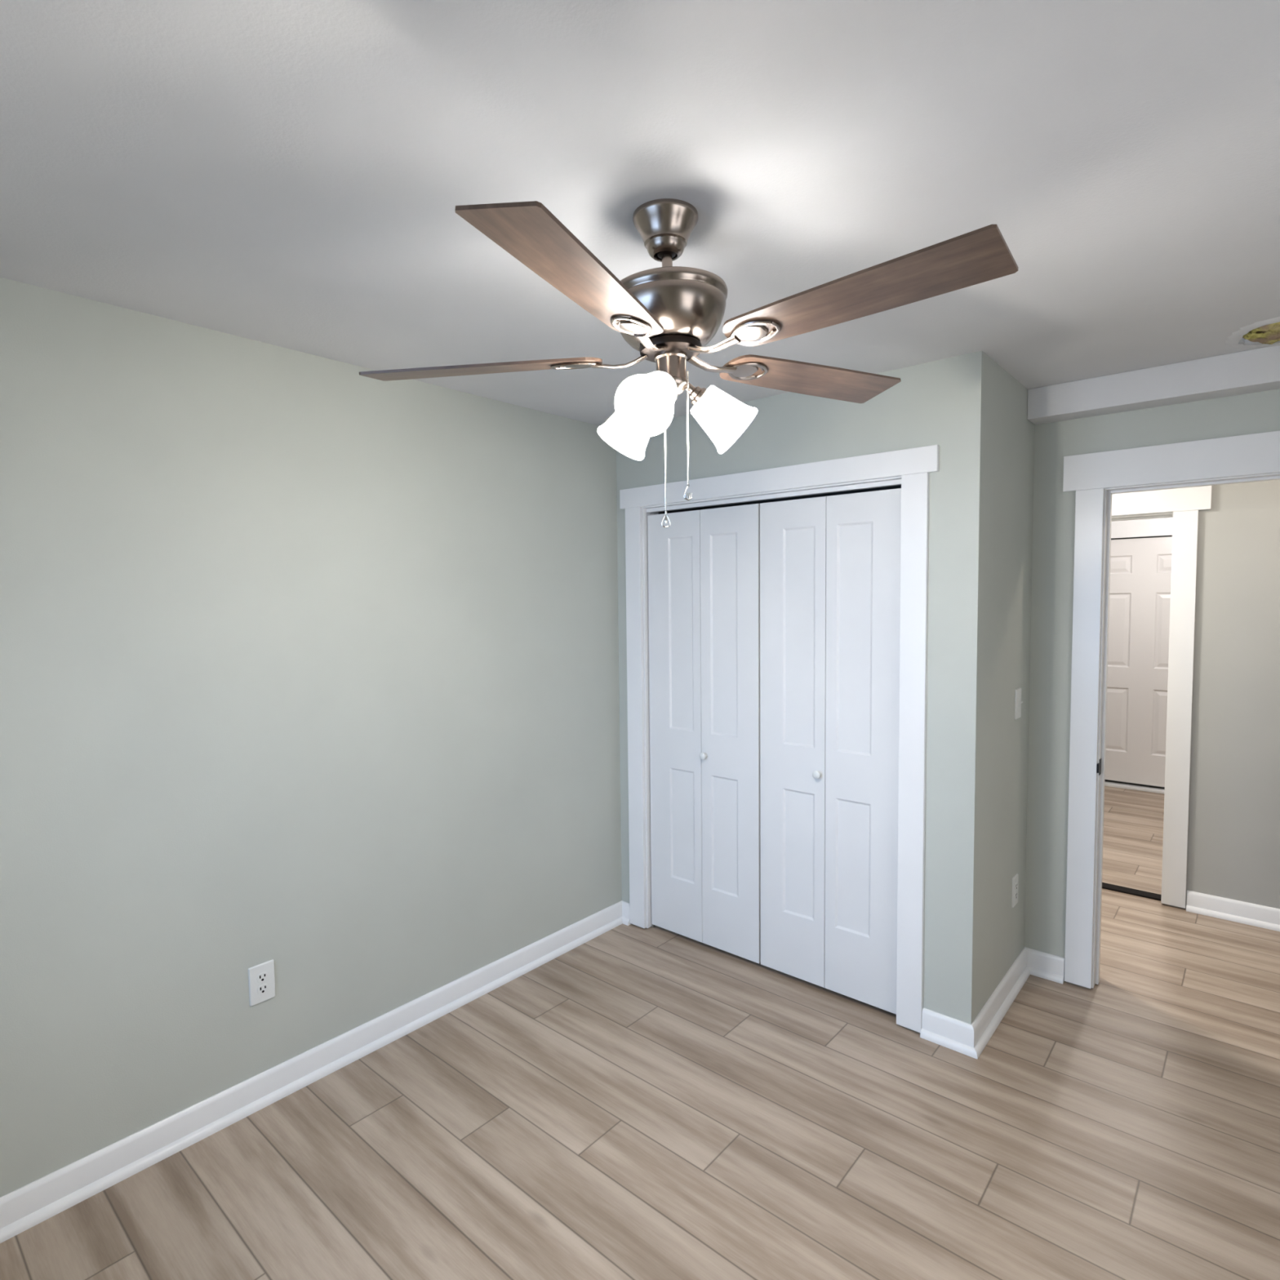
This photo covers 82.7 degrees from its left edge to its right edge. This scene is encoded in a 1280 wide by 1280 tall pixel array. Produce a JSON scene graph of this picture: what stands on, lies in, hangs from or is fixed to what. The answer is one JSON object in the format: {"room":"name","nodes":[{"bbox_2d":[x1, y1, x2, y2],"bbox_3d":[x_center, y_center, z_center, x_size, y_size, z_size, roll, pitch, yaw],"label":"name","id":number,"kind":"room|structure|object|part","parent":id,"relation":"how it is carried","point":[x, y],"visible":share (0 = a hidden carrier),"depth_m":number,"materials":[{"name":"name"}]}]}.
{"room":"empty bedroom","nodes":[
{"label":"empty bedroom","id":0,"kind":"room"},
{"bbox_2d":[0,277,622,1197],"bbox_3d":[-1.008,0.261,2.635,0.100,2.440,4.146,2,4,41],"label":"wall","id":1,"kind":"structure","parent":0,"point":[308,663],"depth_m":2.31,"materials":[{"name":"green paint"}]},
{"bbox_2d":[248,959,275,1006],"bbox_3d":[-1.218,1.107,2.346,0.008,0.125,0.079,2,4,41],"label":"wall outlet","id":2,"kind":"object","parent":1,"relation":"attached to","point":[261,979],"visible":1,"depth_m":2.34,"materials":[{"name":"white plastic"}]},
{"bbox_2d":[257,972,267,982],"bbox_3d":[-1.217,1.087,2.343,0.002,0.028,0.034,2,4,41],"label":"socket","id":3,"kind":"object","parent":2,"relation":"attached to","point":[262,977],"depth_m":2.34,"materials":[{"name":"white plastic"}]},
{"bbox_2d":[257,983,268,994],"bbox_3d":[-1.216,1.126,2.345,0.002,0.028,0.034,2,4,41],"label":"socket","id":4,"kind":"object","parent":2,"relation":"attached to","point":[262,988],"depth_m":2.34,"materials":[{"name":"white plastic"}]},
{"bbox_2d":[0,900,622,1243],"bbox_3d":[-1.190,1.450,2.377,0.031,0.100,3.400,2,4,41],"label":"baseboard","id":5,"kind":"structure","parent":1,"relation":"attached to","point":[22,1209],"depth_m":2.34,"materials":[{"name":"white wood"}]},
{"bbox_2d":[0,0,1279,426],"bbox_3d":[1.595,-1.008,2.918,4.800,0.021,8.300,2,4,41],"label":"ceiling","id":6,"kind":"structure","parent":0,"point":[294,175],"depth_m":1.38,"materials":[{"name":"white paint"}]},
{"bbox_2d":[359,198,1017,527],"bbox_3d":[0.102,-0.578,1.552,1.253,0.665,1.319,2,4,41],"label":"ceiling fan","id":7,"kind":"object","parent":6,"relation":"hanging from","point":[668,313],"visible":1,"depth_m":1.46,"materials":[{"name":"brown wood"}]},
{"bbox_3d":[-0.343,-0.602,1.613,0.523,0.006,0.135,-2,14,5],"label":"blade","id":8,"kind":"part","parent":7,"relation":"part of","materials":[{"name":"brown wood"}]},
{"bbox_3d":[-0.091,-0.590,1.200,0.135,0.006,0.523,11,8,22],"label":"blade","id":9,"kind":"part","parent":7,"relation":"part of","materials":[{"name":"brown wood"}]},
{"bbox_3d":[-0.026,-0.481,1.649,0.145,0.147,0.123,2,4,41],"label":"lamp shade","id":10,"kind":"part","parent":7,"relation":"part of","materials":[{"name":"white glass"}]},
{"bbox_3d":[0.029,-0.482,1.468,0.124,0.141,0.147,2,4,41],"label":"lamp shade","id":11,"kind":"part","parent":7,"relation":"part of","materials":[{"name":"white glass"}]},
{"bbox_3d":[0.027,-0.492,1.479,0.046,0.059,0.068,2,4,41],"label":"bulb","id":12,"kind":"part","parent":7,"relation":"part of","materials":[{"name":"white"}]},
{"bbox_3d":[0.056,-0.401,1.588,0.006,0.242,0.004,2,4,41],"label":"pull chain","id":13,"kind":"part","parent":7,"relation":"part of","materials":[{"name":"silver metal"}]},
{"bbox_3d":[0.057,-0.265,1.596,0.020,0.036,0.007,-1,3,-13],"label":"chain pull","id":14,"kind":"part","parent":7,"relation":"part of","materials":[{"name":"silver metal"}]},
{"bbox_3d":[0.104,-0.462,1.586,0.006,0.244,0.004,2,4,41],"label":"pull chain","id":15,"kind":"part","parent":7,"relation":"part of","materials":[{"name":"silver metal"}]},
{"bbox_3d":[0.105,-0.324,1.594,0.019,0.038,0.005,-1,3,-4],"label":"chain pull","id":16,"kind":"part","parent":7,"relation":"part of","materials":[{"name":"silver metal"}]},
{"bbox_3d":[0.187,-0.487,1.619,0.147,0.145,0.121,0,3,6],"label":"lamp shade","id":17,"kind":"part","parent":7,"relation":"part of","materials":[{"name":"white glass"}]},
{"bbox_3d":[0.418,-0.642,1.793,0.523,0.006,0.135,-4,-7,-31],"label":"blade","id":18,"kind":"part","parent":7,"relation":"part of","materials":[{"name":"brown wood"}]},
{"bbox_3d":[0.379,-0.615,1.311,0.523,0.006,0.135,0,-7,41],"label":"blade","id":19,"kind":"part","parent":7,"relation":"part of","materials":[{"name":"brown wood"}]},
{"bbox_2d":[1026,345,1279,424],"bbox_3d":[2.287,-0.921,2.367,1.828,0.120,0.129,2,4,41],"label":"beam","id":20,"kind":"structure","parent":6,"relation":"attached to","point":[1257,370],"depth_m":2.64,"materials":[{"name":"white paint"}]},
{"bbox_2d":[1242,321,1279,344],"bbox_3d":[2.046,-0.986,2.269,0.266,0.074,0.267,2,4,41],"label":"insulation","id":21,"kind":"object","parent":6,"relation":"attached to","point":[1269,334],"visible":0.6,"depth_m":2.29,"materials":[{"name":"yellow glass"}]},
{"bbox_2d":[0,786,1279,1279],"bbox_3d":[1.621,1.461,3.059,4.800,0.060,8.300,2,4,41],"label":"floor","id":22,"kind":"structure","parent":0,"point":[636,1103],"depth_m":2.16,"materials":[{"name":"brown wood"}]},
{"bbox_2d":[1102,882,1161,900],"bbox_3d":[2.482,1.357,4.103,0.771,0.010,0.076,2,4,41],"label":"threshold strip","id":23,"kind":"object","parent":22,"relation":"on","point":[1105,886],"visible":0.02,"depth_m":3.94,"materials":[{"name":"black metal"}]},
{"bbox_2d":[616,350,991,1024],"bbox_3d":[0.773,0.202,3.342,1.672,2.440,0.746,2,4,41],"label":"wall","id":24,"kind":"structure","parent":0,"point":[945,402],"depth_m":2.60,"materials":[{"name":"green paint"}]},
{"bbox_2d":[622,900,631,925],"bbox_3d":[-0.075,1.366,3.638,0.068,0.100,0.031,2,4,41],"label":"baseboard","id":25,"kind":"structure","parent":24,"relation":"attached to","point":[625,906],"depth_m":3.63,"materials":[{"name":"white wood"}]},
{"bbox_2d":[647,503,760,963],"bbox_3d":[0.275,0.420,3.322,0.617,2.011,0.064,2,4,41],"label":"door","id":26,"kind":"structure","parent":24,"relation":"in","point":[704,567],"depth_m":3.30,"materials":[{"name":"white paint"}]},
{"bbox_3d":[0.288,0.525,3.296,0.033,0.033,0.032,2,4,41],"label":"knob","id":27,"kind":"part","parent":26,"relation":"part of","materials":[{"name":"white plastic"}]},
{"bbox_2d":[619,444,939,1032],"bbox_3d":[0.525,0.362,3.135,1.499,2.140,0.136,2,4,41],"label":"door frame","id":28,"kind":"structure","parent":24,"relation":"attached to","point":[910,468],"depth_m":2.72,"materials":[{"name":"white wood"}]},
{"bbox_3d":[-0.020,0.388,3.533,0.094,2.045,0.019,2,4,41],"label":"casing leg","id":29,"kind":"part","parent":28,"relation":"part of","materials":[{"name":"white wood"}]},
{"bbox_3d":[0.995,0.427,2.659,0.093,2.045,0.019,2,4,41],"label":"casing leg","id":30,"kind":"part","parent":28,"relation":"part of","materials":[{"name":"white wood"}]},
{"bbox_2d":[760,488,901,1013],"bbox_3d":[0.744,0.429,2.917,0.603,1.992,0.064,2,4,41],"label":"door","id":31,"kind":"structure","parent":24,"relation":"in","point":[830,566],"depth_m":2.90,"materials":[{"name":"white paint"}]},
{"bbox_3d":[0.714,0.541,2.929,0.033,0.033,0.032,2,4,41],"label":"knob","id":32,"kind":"part","parent":31,"relation":"part of","materials":[{"name":"white plastic"}]},
{"bbox_2d":[920,1007,977,1058],"bbox_3d":[1.113,1.412,2.614,0.198,0.100,0.031,2,4,41],"label":"baseboard","id":33,"kind":"structure","parent":24,"relation":"attached to","point":[950,1033],"depth_m":2.62,"materials":[{"name":"white wood"}]},
{"bbox_2d":[981,359,1035,1008],"bbox_3d":[1.400,0.222,2.877,0.115,2.440,0.630,2,4,41],"label":"wall","id":34,"kind":"structure","parent":0,"point":[1011,468],"depth_m":2.80,"materials":[{"name":"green paint"}]},
{"bbox_2d":[971,946,1030,1058],"bbox_3d":[1.420,1.395,2.841,0.031,0.100,0.776,2,4,41],"label":"baseboard","id":35,"kind":"structure","parent":34,"relation":"attached to","point":[985,1024],"depth_m":2.80,"materials":[{"name":"white wood"}]},
{"bbox_2d":[1011,873,1018,907],"bbox_3d":[1.539,1.028,2.980,0.008,0.122,0.075,2,4,41],"label":"wall outlet","id":36,"kind":"object","parent":34,"relation":"attached to","point":[1015,880],"visible":1,"depth_m":2.97,"materials":[{"name":"white plastic"}]},
{"bbox_2d":[1014,687,1022,719],"bbox_3d":[1.528,0.257,2.924,0.020,0.122,0.075,2,4,41],"label":"light switch","id":37,"kind":"object","parent":34,"relation":"attached to","point":[1018,702],"visible":1,"depth_m":2.92,"materials":[{"name":"white plastic"}]},
{"bbox_2d":[1104,535,1172,788],"bbox_3d":[4.226,0.012,6.018,1.800,2.440,0.080,2,4,41],"label":"wall","id":38,"kind":"structure","parent":0,"point":[1159,535],"depth_m":6.05,"materials":[{"name":"paint"}]},
{"bbox_2d":[1104,781,1164,794],"bbox_3d":[4.121,1.224,6.018,0.910,0.022,0.100,2,4,41],"label":"door sill","id":39,"kind":"structure","parent":38,"relation":"attached to","point":[1140,788],"depth_m":6.01,"materials":[{"name":"beige wood"}]},
{"bbox_2d":[1024,388,1279,986],"bbox_3d":[1.519,0.198,3.266,4.300,2.440,0.115,2,4,41],"label":"wall","id":40,"kind":"structure","parent":0,"point":[1054,508],"depth_m":3.00,"materials":[{"name":"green paint"}]},
{"bbox_2d":[1025,946,1064,983],"bbox_3d":[1.710,1.379,3.083,0.154,0.100,0.031,2,4,41],"label":"baseboard","id":41,"kind":"structure","parent":40,"relation":"attached to","point":[1043,965],"depth_m":3.07,"materials":[{"name":"white wood"}]},
{"bbox_2d":[1062,431,1279,988],"bbox_3d":[2.195,0.354,2.691,1.116,2.170,0.155,2,4,41],"label":"door frame","id":42,"kind":"structure","parent":40,"relation":"attached to","point":[1095,477],"depth_m":2.91,"materials":[{"name":"white wood"}]},
{"bbox_3d":[1.800,0.412,2.949,0.096,2.024,0.019,2,4,41],"label":"casing leg","id":43,"kind":"part","parent":42,"relation":"part of","materials":[{"name":"white wood"}]},
{"bbox_3d":[1.853,0.514,2.935,0.006,0.064,0.060,2,4,41],"label":"strike plate","id":44,"kind":"part","parent":42,"relation":"part of","materials":[{"name":"black metal"}]},
{"bbox_2d":[1166,480,1279,909],"bbox_3d":[2.483,0.146,4.000,4.800,2.440,0.120,2,4,41],"label":"wall","id":45,"kind":"structure","parent":0,"point":[1233,833],"depth_m":3.55,"materials":[{"name":"grey paint"}]},
{"bbox_2d":[1111,485,1212,908],"bbox_3d":[2.455,0.282,4.019,1.060,2.158,0.141,2,4,41],"label":"door frame","id":46,"kind":"structure","parent":45,"relation":"attached to","point":[1182,504],"depth_m":3.69,"materials":[{"name":"white wood"}]},
{"bbox_3d":[2.743,0.362,3.698,0.102,2.019,0.019,2,4,41],"label":"casing leg","id":47,"kind":"part","parent":46,"relation":"part of","materials":[{"name":"white wood"}]},
{"bbox_2d":[1186,890,1279,931],"bbox_3d":[3.490,1.358,3.111,1.845,0.100,0.031,2,4,41],"label":"baseboard","id":48,"kind":"structure","parent":45,"relation":"attached to","point":[1241,912],"depth_m":3.59,"materials":[{"name":"white wood"}]},
{"bbox_3d":[4.230,0.020,5.870,3.200,2.440,0.100,2,4,41],"label":"wall","id":49,"kind":"structure","parent":0,"visible":0},
{"bbox_2d":[1104,536,1172,786],"bbox_3d":[4.101,0.181,5.949,0.910,2.020,0.106,2,4,41],"label":"door","id":50,"kind":"structure","parent":49,"relation":"in","point":[1140,586],"depth_m":5.97,"materials":[{"name":"white wood"}]},
{"bbox_2d":[1111,517,1173,538],"bbox_3d":[4.082,0.107,5.924,1.170,2.256,0.020,2,4,41],"label":"door frame","id":51,"kind":"structure","parent":49,"relation":"attached to","point":[1153,526],"depth_m":5.87,"materials":[{"name":"white wood"}]}
]}

